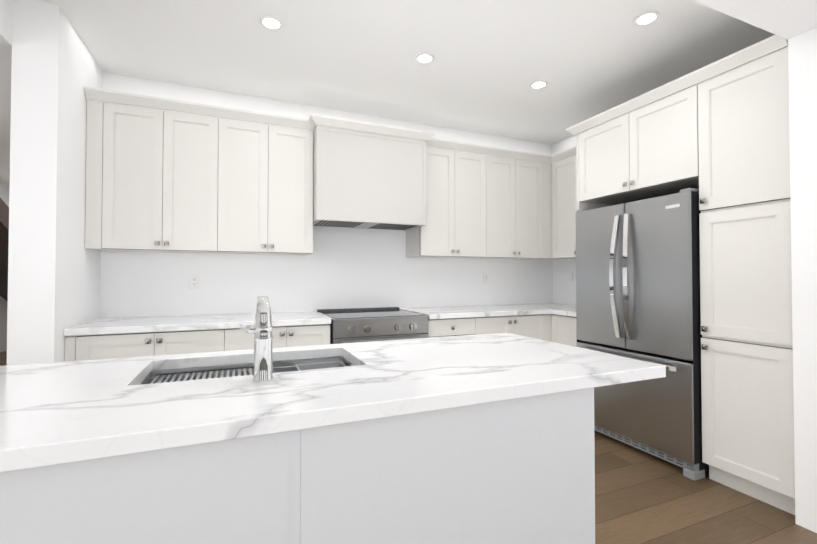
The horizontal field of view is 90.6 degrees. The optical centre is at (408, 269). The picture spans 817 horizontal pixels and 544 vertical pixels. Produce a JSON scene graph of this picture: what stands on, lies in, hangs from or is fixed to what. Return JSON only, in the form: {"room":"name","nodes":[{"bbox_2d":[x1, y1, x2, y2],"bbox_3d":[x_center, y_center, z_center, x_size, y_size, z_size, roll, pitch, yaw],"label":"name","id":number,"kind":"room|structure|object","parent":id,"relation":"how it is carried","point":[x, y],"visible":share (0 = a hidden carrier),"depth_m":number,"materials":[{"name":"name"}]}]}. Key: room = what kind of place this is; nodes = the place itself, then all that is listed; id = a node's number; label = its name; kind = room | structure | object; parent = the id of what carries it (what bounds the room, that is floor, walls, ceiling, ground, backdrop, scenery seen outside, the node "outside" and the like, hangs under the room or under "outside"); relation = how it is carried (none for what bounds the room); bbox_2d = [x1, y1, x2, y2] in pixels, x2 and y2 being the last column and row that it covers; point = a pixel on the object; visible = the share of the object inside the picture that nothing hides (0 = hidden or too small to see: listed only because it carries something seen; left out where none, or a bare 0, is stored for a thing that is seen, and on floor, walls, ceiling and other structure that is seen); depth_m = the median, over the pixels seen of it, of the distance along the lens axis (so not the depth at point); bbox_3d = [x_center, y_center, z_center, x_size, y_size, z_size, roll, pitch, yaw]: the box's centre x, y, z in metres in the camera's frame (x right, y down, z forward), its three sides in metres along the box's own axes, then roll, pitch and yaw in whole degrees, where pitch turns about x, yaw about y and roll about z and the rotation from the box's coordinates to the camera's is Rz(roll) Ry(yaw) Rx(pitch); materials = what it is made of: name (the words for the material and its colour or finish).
{"room":"kitchen","nodes":[
{"label":"kitchen","id":0,"kind":"room"},
{"bbox_2d":[0,182,8,352],"bbox_3d":[-4.676,-0.115,1.859,0.150,2.740,11.500,0,-1,-23],"label":"wall","id":1,"kind":"structure","parent":0,"point":[4,192],"depth_m":6.58,"materials":[{"name":"paint"}]},
{"bbox_2d":[0,198,8,300],"bbox_3d":[-5.393,-0.440,4.927,0.890,1.990,4.500,0,-1,-23],"label":"flight","id":2,"kind":"object","parent":1,"relation":"attached to","point":[4,226],"depth_m":5.31,"materials":[{"name":"brown wood"}]},
{"bbox_2d":[0,0,12,44],"bbox_3d":[-1.575,-1.372,0.551,0.230,0.270,3.440,0,-1,-23],"label":"header beam","id":3,"kind":"structure","parent":0,"point":[5,21],"depth_m":2.13,"materials":[{"name":"paint"}]},
{"bbox_2d":[7,0,102,364],"bbox_3d":[-2.201,-0.103,2.567,0.200,2.740,0.800,0,-1,-23],"label":"wall","id":4,"kind":"structure","parent":0,"point":[54,270],"depth_m":2.23,"materials":[{"name":"paint"}]},
{"bbox_2d":[100,72,552,317],"bbox_3d":[-0.330,-0.082,3.857,4.650,2.740,0.120,0,-1,-23],"label":"wall","id":5,"kind":"structure","parent":0,"point":[341,268],"depth_m":3.59,"materials":[{"name":"paint"}]},
{"bbox_2d":[85,99,228,253],"bbox_3d":[-1.803,-0.630,2.987,0.848,0.985,0.347,0,-1,-23],"label":"upper cabinet","id":6,"kind":"object","parent":5,"relation":"attached to","point":[162,181],"depth_m":2.82,"materials":[{"name":"paint"}]},
{"bbox_2d":[190,274,199,288],"bbox_3d":[-1.695,0.092,3.205,0.070,0.115,0.007,0,-1,-23],"label":"electrical outlet","id":7,"kind":"object","parent":5,"relation":"attached to","point":[194,281],"visible":1,"depth_m":3.20,"materials":[{"name":"white plastic"}]},
{"bbox_2d":[229,119,312,254],"bbox_3d":[-1.175,-0.625,3.252,0.753,0.985,0.347,0,-1,-23],"label":"upper cabinet","id":8,"kind":"object","parent":5,"relation":"attached to","point":[271,166],"depth_m":3.11,"materials":[{"name":"paint"}]},
{"bbox_2d":[84,86,551,163],"bbox_3d":[-0.287,-1.148,3.351,3.916,0.062,0.178,0,-1,-23],"label":"crown molding","id":9,"kind":"structure","parent":5,"relation":"attached to","point":[97,94],"depth_m":3.12,"materials":[{"name":"paint"}]},
{"bbox_2d":[313,125,426,230],"bbox_3d":[-0.369,-0.747,3.526,0.939,0.732,0.473,0,-1,-23],"label":"range hood","id":10,"kind":"object","parent":5,"relation":"attached to","point":[365,180],"visible":1,"depth_m":3.30,"materials":[{"name":"paint"}]},
{"bbox_2d":[406,147,493,258],"bbox_3d":[0.387,-0.614,3.911,0.750,0.985,0.347,0,-1,-23],"label":"upper cabinet","id":11,"kind":"object","parent":5,"relation":"attached to","point":[481,206],"depth_m":3.76,"materials":[{"name":"paint"}]},
{"bbox_2d":[483,273,488,283],"bbox_3d":[0.820,0.090,4.267,0.070,0.115,0.007,0,-1,-23],"label":"electrical outlet","id":12,"kind":"object","parent":5,"relation":"attached to","point":[485,278],"visible":1,"depth_m":4.26,"materials":[{"name":"white plastic"}]},
{"bbox_2d":[494,156,545,259],"bbox_3d":[0.967,-0.610,4.156,0.747,0.985,0.347,0,-1,-23],"label":"upper cabinet","id":13,"kind":"object","parent":5,"relation":"attached to","point":[519,185],"depth_m":4.03,"materials":[{"name":"paint"}]},
{"bbox_2d":[522,163,552,259],"bbox_3d":[1.344,-0.608,4.315,0.196,0.985,0.347,0,-1,-23],"label":"upper cabinet","id":14,"kind":"object","parent":5,"relation":"attached to","point":[548,166],"depth_m":4.17,"materials":[{"name":"paint"}]},
{"bbox_2d":[0,0,774,184],"bbox_3d":[-1.359,-1.512,3.283,7.350,0.100,11.500,0,-1,-23],"label":"ceiling","id":15,"kind":"structure","parent":0,"point":[487,66],"depth_m":2.73,"materials":[{"name":"paint"}]},
{"bbox_2d":[259,15,282,29],"bbox_3d":[-0.818,-1.470,2.409,0.136,0.010,0.136,0,-1,-23],"label":"recessed light","id":16,"kind":"object","parent":15,"relation":"in","point":[271,22],"visible":1,"depth_m":2.40,"materials":[{"name":"white plastic"}]},
{"bbox_2d":[415,53,434,63],"bbox_3d":[0.113,-1.464,2.802,0.136,0.010,0.136,0,-1,-23],"label":"recessed light","id":17,"kind":"object","parent":15,"relation":"in","point":[423,58],"visible":1,"depth_m":2.79,"materials":[{"name":"white plastic"}]},
{"bbox_2d":[530,80,547,88],"bbox_3d":[1.027,-1.458,3.187,0.136,0.010,0.136,0,-1,-23],"label":"recessed light","id":18,"kind":"object","parent":15,"relation":"in","point":[539,84],"visible":1,"depth_m":3.18,"materials":[{"name":"white plastic"}]},
{"bbox_2d":[633,11,659,25],"bbox_3d":[1.393,-1.471,2.369,0.136,0.010,0.136,0,-1,-23],"label":"recessed light","id":19,"kind":"object","parent":15,"relation":"in","point":[645,18],"visible":1,"depth_m":2.36,"materials":[{"name":"white plastic"}]},
{"bbox_2d":[0,351,816,543],"bbox_3d":[-1.359,1.328,3.236,7.350,0.100,11.500,0,-1,-23],"label":"floor","id":20,"kind":"structure","parent":0,"point":[642,497],"depth_m":2.12,"materials":[{"name":"brown wood"}]},
{"bbox_2d":[65,328,236,360],"bbox_3d":[-1.715,0.831,2.831,0.906,0.880,0.657,0,-1,-23],"label":"base cabinet","id":21,"kind":"object","parent":20,"relation":"on","point":[98,346],"depth_m":2.52,"materials":[{"name":"paint"}]},
{"bbox_2d":[64,311,330,335],"bbox_3d":[-1.411,0.373,2.954,1.557,0.040,0.682,0,-1,-23],"label":"countertop","id":22,"kind":"structure","parent":21,"relation":"on","point":[117,325],"depth_m":2.73,"materials":[{"name":"stone"}]},
{"bbox_2d":[237,325,296,349],"bbox_3d":[-1.169,0.835,3.062,0.517,0.880,0.657,0,-1,-23],"label":"base cabinet","id":23,"kind":"object","parent":20,"relation":"on","point":[283,336],"depth_m":2.82,"materials":[{"name":"paint"}]},
{"bbox_2d":[0,387,594,543],"bbox_3d":[-0.637,0.804,1.218,2.324,0.880,0.835,0,-1,-23],"label":"kitchen island","id":24,"kind":"object","parent":20,"relation":"on","point":[517,471],"visible":0.54,"depth_m":0.98,"materials":[{"name":"paint"}]},
{"bbox_2d":[0,333,665,472],"bbox_3d":[-0.517,0.345,1.271,2.660,0.040,0.885,0,-1,-23],"label":"island countertop","id":25,"kind":"structure","parent":24,"relation":"on","point":[53,413],"depth_m":1.10,"materials":[{"name":"stone"}]},
{"bbox_2d":[139,356,353,384],"bbox_3d":[-0.537,0.478,1.431,0.772,0.218,0.406,0,-1,-23],"label":"undermount sink","id":26,"kind":"object","parent":25,"relation":"in","point":[283,366],"visible":0.02,"depth_m":1.58,"materials":[{"name":"silver metal"}]},
{"bbox_2d":[150,366,253,383],"bbox_3d":[-0.688,0.385,1.369,0.346,0.012,0.380,0,-1,-23],"label":"drying rack","id":27,"kind":"object","parent":26,"relation":"in","point":[162,378],"visible":0.25,"depth_m":1.48,"materials":[{"name":"silver metal"}]},
{"bbox_2d":[295,361,345,370],"bbox_3d":[-0.307,0.441,1.529,0.192,0.106,0.380,0,-1,-23],"label":"colander","id":28,"kind":"object","parent":26,"relation":"in","point":[320,365],"visible":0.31,"depth_m":1.69,"materials":[{"name":"silver metal"}]},
{"bbox_2d":[239,296,273,381],"bbox_3d":[-0.469,0.203,1.245,0.096,0.244,0.180,0,-1,-23],"label":"faucet","id":29,"kind":"object","parent":25,"relation":"on","point":[261,328],"visible":1,"depth_m":1.18,"materials":[{"name":"silver metal"}]},
{"bbox_2d":[297,324,329,345],"bbox_3d":[-0.870,0.837,3.188,0.371,0.880,0.657,0,-1,-23],"label":"base cabinet","id":30,"kind":"object","parent":20,"relation":"on","point":[318,334],"depth_m":2.92,"materials":[{"name":"paint"}]},
{"bbox_2d":[317,307,428,343],"bbox_3d":[-0.313,0.797,3.364,0.762,0.905,0.735,0,-1,-23],"label":"range","id":31,"kind":"object","parent":20,"relation":"on","point":[351,325],"visible":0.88,"depth_m":3.11,"materials":[{"name":"silver metal"}]},
{"bbox_2d":[428,317,483,337],"bbox_3d":[0.265,0.845,3.667,0.509,0.880,0.657,0,-1,-23],"label":"base cabinet","id":32,"kind":"object","parent":20,"relation":"on","point":[447,327],"depth_m":3.38,"materials":[{"name":"paint"}]},
{"bbox_2d":[399,303,575,318],"bbox_3d":[0.985,0.386,3.751,1.897,0.040,1.077,0,-1,-23],"label":"countertop","id":33,"kind":"structure","parent":32,"relation":"on","point":[489,311],"depth_m":3.65,"materials":[{"name":"stone"}]},
{"bbox_2d":[484,314,539,338],"bbox_3d":[0.804,0.849,3.894,0.900,0.880,0.657,0,-1,-23],"label":"base cabinet","id":34,"kind":"object","parent":20,"relation":"on","point":[523,325],"depth_m":3.61,"materials":[{"name":"paint"}]},
{"bbox_2d":[552,314,576,346],"bbox_3d":[1.667,0.845,3.686,0.685,0.880,0.440,0,-1,-23],"label":"base cabinet","id":35,"kind":"object","parent":20,"relation":"on","point":[556,328],"depth_m":3.62,"materials":[{"name":"paint"}]},
{"bbox_2d":[576,188,708,480],"bbox_3d":[1.856,0.392,2.985,0.854,1.763,0.908,0,-1,-23],"label":"refrigerator","id":36,"kind":"object","parent":20,"relation":"on","point":[638,280],"visible":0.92,"depth_m":2.69,"materials":[{"name":"silver metal"}]},
{"bbox_2d":[576,47,794,514],"bbox_3d":[1.989,0.073,2.817,0.778,2.396,1.403,0,-1,-23],"label":"tall cabinet","id":37,"kind":"object","parent":20,"relation":"on","point":[721,142],"visible":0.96,"depth_m":2.28,"materials":[{"name":"paint"}]},
{"bbox_2d":[566,35,787,134],"bbox_3d":[1.624,-1.158,2.713,0.052,0.062,1.455,0,-1,-23],"label":"crown molding","id":38,"kind":"structure","parent":37,"relation":"attached to","point":[767,46],"depth_m":2.47,"materials":[{"name":"paint"}]},
{"bbox_2d":[552,46,787,304],"bbox_3d":[2.229,-0.088,3.515,0.200,2.740,2.500,0,-1,-23],"label":"wall","id":39,"kind":"structure","parent":0,"point":[564,291],"depth_m":4.46,"materials":[{"name":"paint"}]},
{"bbox_2d":[552,155,576,258],"bbox_3d":[1.762,-0.614,3.906,0.358,0.987,0.730,0,-1,-23],"label":"upper cabinet","id":40,"kind":"object","parent":39,"relation":"attached to","point":[564,202],"visible":0.31,"depth_m":4.04,"materials":[{"name":"paint"}]},
{"bbox_2d":[552,146,575,162],"bbox_3d":[1.620,-1.140,3.805,0.052,0.062,0.667,0,-1,-23],"label":"crown molding","id":41,"kind":"structure","parent":40,"relation":"attached to","point":[570,152],"depth_m":3.98,"materials":[{"name":"paint"}]},
{"bbox_2d":[567,271,572,281],"bbox_3d":[1.748,0.074,4.379,0.006,0.115,0.070,0,-1,-23],"label":"light switch","id":42,"kind":"object","parent":39,"relation":"attached to","point":[569,277],"visible":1,"depth_m":4.38,"materials":[{"name":"white plastic"}]},
{"bbox_2d":[788,27,816,532],"bbox_3d":[2.700,-0.123,1.412,0.968,2.740,1.738,0,-1,-23],"label":"wall","id":43,"kind":"structure","parent":39,"relation":"attached to","point":[802,60],"depth_m":1.98,"materials":[{"name":"paint"}]},
{"bbox_2d":[692,0,816,39],"bbox_3d":[0.558,-1.347,0.528,3.682,0.320,1.738,0,-1,-23],"label":"header beam","id":44,"kind":"structure","parent":0,"point":[787,19],"depth_m":1.84,"materials":[{"name":"paint"}]}
]}

